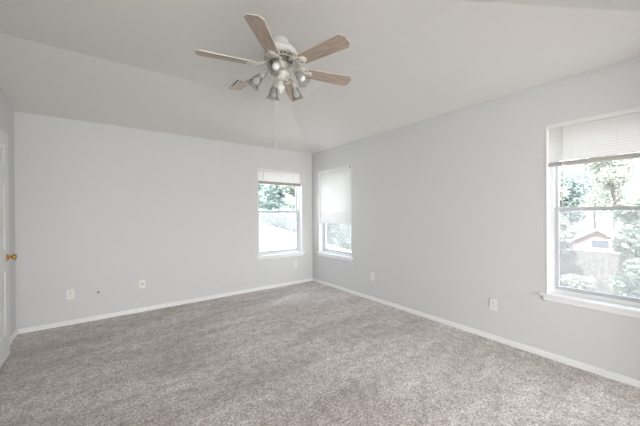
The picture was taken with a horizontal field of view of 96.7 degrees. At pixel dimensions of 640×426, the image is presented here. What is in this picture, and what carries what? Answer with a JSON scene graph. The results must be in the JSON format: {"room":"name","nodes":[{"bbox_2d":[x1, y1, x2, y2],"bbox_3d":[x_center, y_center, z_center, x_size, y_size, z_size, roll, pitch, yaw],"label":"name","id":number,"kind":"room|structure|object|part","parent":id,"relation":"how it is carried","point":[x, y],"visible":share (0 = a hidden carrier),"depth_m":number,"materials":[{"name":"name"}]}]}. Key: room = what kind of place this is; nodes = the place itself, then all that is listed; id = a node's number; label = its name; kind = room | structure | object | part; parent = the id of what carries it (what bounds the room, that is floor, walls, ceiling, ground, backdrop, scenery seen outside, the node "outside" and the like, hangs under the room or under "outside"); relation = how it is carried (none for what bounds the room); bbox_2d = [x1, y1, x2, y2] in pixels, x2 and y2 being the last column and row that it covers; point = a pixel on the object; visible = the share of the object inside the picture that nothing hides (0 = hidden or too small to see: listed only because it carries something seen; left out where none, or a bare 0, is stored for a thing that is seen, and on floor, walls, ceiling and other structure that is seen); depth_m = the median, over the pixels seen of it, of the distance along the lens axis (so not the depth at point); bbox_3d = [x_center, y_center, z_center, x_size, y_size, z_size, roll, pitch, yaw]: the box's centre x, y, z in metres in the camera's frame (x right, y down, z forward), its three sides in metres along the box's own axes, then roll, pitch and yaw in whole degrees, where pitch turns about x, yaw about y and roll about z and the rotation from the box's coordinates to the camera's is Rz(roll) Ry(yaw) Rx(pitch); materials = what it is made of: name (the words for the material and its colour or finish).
{"room":"empty bedroom","nodes":[
{"label":"empty bedroom","id":0,"kind":"room"},
{"bbox_2d":[0,85,15,335],"bbox_3d":[-1.976,0.027,1.159,0.160,2.850,4.640,-1,0,-36],"label":"wall","id":1,"kind":"structure","parent":0,"point":[6,111],"depth_m":2.96,"materials":[{"name":"white paint"}]},
{"bbox_2d":[0,129,16,367],"bbox_3d":[-2.607,0.285,2.274,0.142,1.995,0.778,-1,0,-36],"label":"door","id":2,"kind":"structure","parent":1,"relation":"in","point":[4,181],"depth_m":2.49,"materials":[{"name":"white paint"}]},
{"bbox_3d":[-2.796,0.396,2.532,0.142,0.066,0.066,-1,0,-36],"label":"knob","id":3,"kind":"part","parent":2,"relation":"part of","materials":[{"name":"gold metal"}]},
{"bbox_2d":[10,330,17,343],"bbox_3d":[-2.856,1.281,2.513,0.017,0.050,1.410,-1,0,-36],"label":"baseboard","id":4,"kind":"structure","parent":1,"relation":"attached to","point":[12,337],"depth_m":2.95,"materials":[{"name":"white"}]},
{"bbox_2d":[14,111,312,330],"bbox_3d":[-1.767,0.167,4.299,4.229,2.555,0.160,-1,0,-36],"label":"wall","id":5,"kind":"structure","parent":0,"point":[106,208],"depth_m":3.71,"materials":[{"name":"white paint"}]},
{"bbox_2d":[66,289,73,299],"bbox_3d":[-2.925,0.953,3.335,0.070,0.115,0.009,-1,0,-36],"label":"power outlet","id":6,"kind":"object","parent":5,"relation":"attached to","point":[69,293],"visible":1,"depth_m":3.33,"materials":[{"name":"white plastic"}]},
{"bbox_2d":[139,279,144,288],"bbox_3d":[-2.347,0.938,3.762,0.070,0.115,0.010,-1,0,-36],"label":"jack plate","id":7,"kind":"object","parent":5,"relation":"attached to","point":[141,282],"visible":1,"depth_m":3.76,"materials":[{"name":"white plastic"}]},
{"bbox_2d":[18,278,311,333],"bbox_3d":[-1.706,1.269,4.230,3.877,0.050,0.017,-1,0,-36],"label":"baseboard","id":8,"kind":"structure","parent":5,"relation":"attached to","point":[103,316],"depth_m":3.77,"materials":[{"name":"white wood"}]},
{"bbox_2d":[256,168,304,260],"bbox_3d":[-0.719,0.020,5.052,0.965,1.540,0.187,-1,0,-36],"label":"window","id":9,"kind":"structure","parent":5,"relation":"in","point":[273,254],"depth_m":5.21,"materials":[{"name":"white plastic"}]},
{"bbox_3d":[-0.740,0.326,5.084,0.803,0.725,0.025,-1,0,-36],"label":"sash","id":10,"kind":"part","parent":9,"relation":"part of","materials":[{"name":"grey plastic"}]},
{"bbox_2d":[258,169,300,186],"bbox_3d":[-0.698,-0.386,5.019,0.863,0.721,0.043,-1,0,-36],"label":"mini blind","id":11,"kind":"object","parent":9,"relation":"attached to","point":[271,177],"visible":0.94,"depth_m":5.01,"materials":[{"name":"white plastic"}]},
{"bbox_3d":[-0.704,-0.496,5.026,0.863,0.024,0.026,-1,0,-36],"label":"rail","id":12,"kind":"part","parent":11,"relation":"part of","materials":[{"name":"grey plastic"}]},
{"bbox_3d":[-0.751,-0.013,5.095,0.875,1.475,0.080,-1,0,-36],"label":"frame","id":13,"kind":"part","parent":9,"relation":"part of","materials":[{"name":"white plastic"}]},
{"bbox_3d":[-0.690,0.732,5.021,0.965,0.022,0.107,-1,0,-36],"label":"sill","id":14,"kind":"part","parent":9,"relation":"part of","materials":[{"name":"white wood"}]},
{"bbox_3d":[-0.761,-0.359,5.105,0.803,0.710,0.024,-1,0,-36],"label":"sash","id":15,"kind":"part","parent":9,"relation":"part of","materials":[{"name":"grey plastic"}]},
{"bbox_2d":[0,0,639,153],"bbox_3d":[-0.352,-1.415,2.366,4.229,0.595,4.960,-1,0,-36],"label":"ceiling","id":16,"kind":"structure","parent":0,"point":[135,64],"depth_m":2.45,"materials":[{"name":"white paint"}]},
{"bbox_2d":[224,77,247,91],"bbox_3d":[-0.906,-1.404,3.131,0.200,0.012,0.300,-1,0,-39],"label":"ceiling vent","id":17,"kind":"object","parent":16,"relation":"in","point":[234,80],"visible":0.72,"depth_m":3.08,"materials":[{"name":"white metal"}]},
{"bbox_2d":[195,13,350,148],"bbox_3d":[-0.322,-0.964,2.331,1.261,0.897,1.248,-1,0,-36],"label":"ceiling fan","id":18,"kind":"object","parent":16,"relation":"hanging from","point":[278,52],"visible":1,"depth_m":2.22,"materials":[{"name":"brown wood"}]},
{"bbox_3d":[-0.713,-1.179,2.166,0.435,0.006,0.132,0,13,-23],"label":"blade","id":19,"kind":"part","parent":18,"relation":"part of","materials":[{"name":"brown wood"}]},
{"bbox_3d":[-0.660,-1.181,2.585,0.435,0.007,0.132,0,13,37],"label":"blade","id":20,"kind":"part","parent":18,"relation":"part of","materials":[{"name":"brown wood"}]},
{"bbox_3d":[-0.511,-1.072,2.299,0.074,0.080,0.057,0,0,-9],"label":"bulb","id":21,"kind":"part","parent":18,"relation":"part of","materials":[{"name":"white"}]},
{"bbox_2d":[258,71,264,78],"bbox_3d":[-0.475,-1.116,2.305,0.058,0.060,0.048,0,0,-9],"label":"socket","id":22,"kind":"object","parent":18,"relation":"attached to","point":[260,76],"depth_m":2.29,"materials":[{"name":"grey metal"}]},
{"bbox_3d":[-0.376,-1.181,1.911,0.132,0.007,0.435,13,2,7],"label":"blade","id":23,"kind":"part","parent":18,"relation":"part of","materials":[{"name":"brown wood"}]},
{"bbox_3d":[-0.407,-1.054,2.493,0.058,0.085,0.058,0,0,17],"label":"bulb","id":24,"kind":"part","parent":18,"relation":"part of","materials":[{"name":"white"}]},
{"bbox_3d":[-0.328,-1.096,2.128,0.057,0.072,0.082,0,0,2],"label":"bulb","id":25,"kind":"part","parent":18,"relation":"part of","materials":[{"name":"white glass"}]},
{"bbox_3d":[-0.271,-1.184,2.749,0.132,0.007,0.435,-13,-2,7],"label":"blade","id":26,"kind":"part","parent":18,"relation":"part of","materials":[{"name":"brown wood"}]},
{"bbox_3d":[-0.206,-1.040,2.472,0.058,0.085,0.058,0,0,-6],"label":"bulb","id":27,"kind":"part","parent":18,"relation":"part of","materials":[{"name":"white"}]},
{"bbox_3d":[-0.151,-1.074,2.245,0.074,0.080,0.057,0,0,27],"label":"bulb","id":28,"kind":"part","parent":18,"relation":"part of","materials":[{"name":"white glass"}]},
{"bbox_3d":[0.013,-1.185,2.075,0.435,0.007,0.132,0,-13,37],"label":"blade","id":29,"kind":"part","parent":18,"relation":"part of","materials":[{"name":"brown wood"}]},
{"bbox_3d":[0.066,-1.186,2.494,0.435,0.006,0.132,-1,-13,-23],"label":"blade","id":30,"kind":"part","parent":18,"relation":"part of","materials":[{"name":"brown wood"}]},
{"bbox_2d":[0,281,639,425],"bbox_3d":[-0.331,1.363,2.372,4.229,0.150,4.960,-1,0,-36],"label":"floor","id":31,"kind":"structure","parent":0,"point":[310,353],"depth_m":2.30,"materials":[{"name":"carpet"}]},
{"bbox_2d":[312,56,639,380],"bbox_3d":[1.343,0.145,3.515,0.160,2.555,4.800,-1,0,-36],"label":"wall","id":32,"kind":"structure","parent":0,"point":[448,210],"depth_m":2.98,"materials":[{"name":"white paint"}]},
{"bbox_2d":[316,165,353,261],"bbox_3d":[0.288,0.013,4.909,0.187,1.540,0.965,-1,0,-36],"label":"window","id":33,"kind":"structure","parent":32,"relation":"in","point":[323,251],"depth_m":5.16,"materials":[{"name":"white plastic"}]},
{"bbox_2d":[319,166,350,224],"bbox_3d":[0.258,-0.284,4.888,0.031,0.939,0.863,-1,0,-36],"label":"mini blind","id":34,"kind":"object","parent":33,"relation":"attached to","point":[335,184],"visible":0.99,"depth_m":4.86,"materials":[{"name":"white plastic"}]},
{"bbox_3d":[0.261,0.725,4.886,0.107,0.022,0.965,-1,0,-36],"label":"sill","id":35,"kind":"part","parent":33,"relation":"part of","materials":[{"name":"white wood"}]},
{"bbox_3d":[0.331,-0.021,4.941,0.080,1.475,0.875,-1,0,-36],"label":"frame","id":36,"kind":"part","parent":33,"relation":"part of","materials":[{"name":"white plastic"}]},
{"bbox_3d":[0.322,0.319,4.933,0.025,0.725,0.803,-1,0,-36],"label":"sash","id":37,"kind":"part","parent":33,"relation":"part of","materials":[{"name":"grey plastic"}]},
{"bbox_2d":[312,278,639,387],"bbox_3d":[1.233,1.248,3.529,0.017,0.050,4.640,-1,0,-36],"label":"baseboard","id":38,"kind":"structure","parent":32,"relation":"attached to","point":[608,374],"depth_m":2.72,"materials":[{"name":"white wood"}]},
{"bbox_2d":[490,298,496,310],"bbox_3d":[1.736,0.915,2.852,0.009,0.115,0.070,-1,0,-36],"label":"power outlet","id":39,"kind":"object","parent":32,"relation":"attached to","point":[493,302],"visible":1,"depth_m":2.85,"materials":[{"name":"white plastic"}]},
{"bbox_2d":[539,107,639,319],"bbox_3d":[2.299,0.003,2.191,0.187,1.540,0.965,-1,0,-36],"label":"window","id":40,"kind":"structure","parent":32,"relation":"in","point":[620,305],"depth_m":2.44,"materials":[{"name":"white plastic"}]},
{"bbox_3d":[2.349,-0.377,2.230,0.024,0.710,0.803,-1,0,-36],"label":"sash","id":41,"kind":"part","parent":40,"relation":"part of","materials":[{"name":"grey plastic"}]},
{"bbox_3d":[2.272,0.715,2.169,0.107,0.022,0.965,-1,0,-36],"label":"sill","id":42,"kind":"part","parent":40,"relation":"part of","materials":[{"name":"white wood"}]},
{"bbox_2d":[547,109,639,207],"bbox_3d":[2.263,-0.405,2.167,0.043,0.716,0.863,-1,0,-36],"label":"mini blind","id":43,"kind":"object","parent":40,"relation":"attached to","point":[616,133],"visible":1,"depth_m":2.26,"materials":[{"name":"white plastic"}]},
{"bbox_3d":[2.270,-0.410,2.172,0.026,0.012,0.863,-1,0,-36],"label":"rail","id":44,"kind":"part","parent":43,"relation":"part of","materials":[{"name":"grey plastic"}]},
{"bbox_3d":[2.341,-0.030,2.223,0.080,1.475,0.875,-1,0,-36],"label":"frame","id":45,"kind":"part","parent":40,"relation":"part of","materials":[{"name":"white plastic"}]},
{"bbox_3d":[2.332,0.309,2.215,0.025,0.725,0.803,-1,0,-36],"label":"sash","id":46,"kind":"part","parent":40,"relation":"part of","materials":[{"name":"grey plastic"}]},
{"label":"outside","id":47,"kind":"structure","parent":0,"visible":0},
{"bbox_2d":[338,228,639,297],"bbox_3d":[15.078,4.251,35.308,120.000,0.300,150.000,-1,0,-36],"label":"ground","id":48,"kind":"structure","parent":47,"point":[580,231],"depth_m":48.81,"materials":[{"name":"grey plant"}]},
{"bbox_2d":[258,184,266,208],"bbox_3d":[-5.558,0.288,20.463,3.620,8.015,4.168,-1,0,-36],"label":"leafy tree","id":49,"kind":"object","parent":48,"relation":"on","point":[261,199],"visible":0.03,"depth_m":19.76,"materials":[{"name":"green plant"}]},
{"bbox_2d":[258,184,291,224],"bbox_3d":[-4.597,-0.285,27.900,3.812,9.106,5.315,0,0,-23],"label":"leafy tree","id":50,"kind":"object","parent":48,"relation":"on","point":[275,196],"visible":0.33,"depth_m":26.48,"materials":[{"name":"green plant"}]},
{"bbox_2d":[279,185,294,226],"bbox_3d":[-1.811,0.447,22.540,3.205,7.635,2.950,-1,0,-36],"label":"leafy tree","id":51,"kind":"object","parent":48,"relation":"on","point":[290,190],"visible":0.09,"depth_m":22.20,"materials":[{"name":"green plant"}]},
{"bbox_2d":[259,222,350,251],"bbox_3d":[-5.155,2.112,9.150,14.386,4.394,10.400,-1,0,-36],"label":"roof","id":52,"kind":"structure","parent":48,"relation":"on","point":[271,238],"depth_m":9.30,"materials":[{"name":"white"}]},
{"bbox_2d":[259,207,350,249],"bbox_3d":[-0.835,1.919,19.493,8.748,4.671,1.756,-1,0,-36],"label":"hedge","id":53,"kind":"object","parent":48,"relation":"on","point":[274,219],"visible":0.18,"depth_m":18.62,"materials":[{"name":"green plant"}]},
{"bbox_2d":[332,230,348,239],"bbox_3d":[1.524,1.172,24.837,4.307,6.130,3.848,-1,0,-36],"label":"leafy tree","id":54,"kind":"object","parent":48,"relation":"on","point":[340,235],"visible":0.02,"depth_m":25.04,"materials":[{"name":"green plant"}]},
{"bbox_2d":[559,186,577,254],"bbox_3d":[12.053,1.211,15.379,2.410,5.938,2.360,0,0,-11],"label":"leafy tree","id":55,"kind":"object","parent":48,"relation":"on","point":[566,232],"visible":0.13,"depth_m":14.63,"materials":[{"name":"green plant"}]},
{"bbox_2d":[559,161,596,226],"bbox_3d":[20.481,-0.498,24.677,4.347,9.166,4.736,0,0,8],"label":"leafy tree","id":56,"kind":"object","parent":48,"relation":"on","point":[568,182],"visible":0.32,"depth_m":23.38,"materials":[{"name":"green plant"}]},
{"bbox_2d":[560,273,595,288],"bbox_3d":[13.727,3.696,15.240,1.404,0.916,1.387,0,0,-11],"label":"leafy shrub","id":57,"kind":"object","parent":48,"relation":"on","point":[575,281],"visible":0.99,"depth_m":14.96,"materials":[{"name":"green plant"}]},
{"bbox_2d":[560,159,637,229],"bbox_3d":[33.909,-2.551,35.282,7.363,13.030,7.475,0,0,1],"label":"leafy tree","id":58,"kind":"object","parent":48,"relation":"on","point":[565,167],"visible":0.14,"depth_m":34.61,"materials":[{"name":"green plant"}]},
{"bbox_2d":[568,226,630,276],"bbox_3d":[18.093,2.515,18.139,3.950,3.200,4.500,-1,0,-36],"label":"house","id":59,"kind":"structure","parent":48,"relation":"on","point":[596,240],"depth_m":17.23,"materials":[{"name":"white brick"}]},
{"bbox_3d":[16.757,1.877,17.028,0.010,0.500,0.800,-1,0,-36],"label":"pane","id":60,"kind":"part","parent":59,"relation":"part of","materials":[{"name":"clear glass"}]},
{"bbox_2d":[560,250,639,296],"bbox_3d":[14.241,3.108,16.375,0.150,2.080,18.550,-1,0,-36],"label":"fence","id":61,"kind":"object","parent":48,"relation":"on","point":[601,265],"visible":0.14,"depth_m":15.39,"materials":[{"name":"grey wood"}]},
{"bbox_2d":[569,152,639,228],"bbox_3d":[27.443,-1.707,26.893,6.094,11.475,5.150,0,0,3],"label":"leafy tree","id":62,"kind":"object","parent":48,"relation":"on","point":[612,172],"visible":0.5,"depth_m":26.48,"materials":[{"name":"green plant"}]},
{"bbox_2d":[603,272,639,297],"bbox_3d":[14.635,3.468,13.621,1.730,1.366,1.601,-1,0,-36],"label":"leafy shrub","id":63,"kind":"object","parent":48,"relation":"on","point":[628,287],"visible":0.92,"depth_m":13.46,"materials":[{"name":"green plant"}]},
{"bbox_2d":[608,196,639,280],"bbox_3d":[14.357,1.632,12.358,2.392,5.063,2.535,0,0,-14],"label":"leafy tree","id":64,"kind":"object","parent":48,"relation":"on","point":[627,239],"visible":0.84,"depth_m":12.48,"materials":[{"name":"green plant"}]},
{"bbox_2d":[613,159,639,221],"bbox_3d":[24.053,-0.744,19.717,5.011,9.635,4.239,0,0,1],"label":"leafy tree","id":65,"kind":"object","parent":48,"relation":"on","point":[638,176],"visible":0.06,"depth_m":20.86,"materials":[{"name":"green plant"}]}
]}

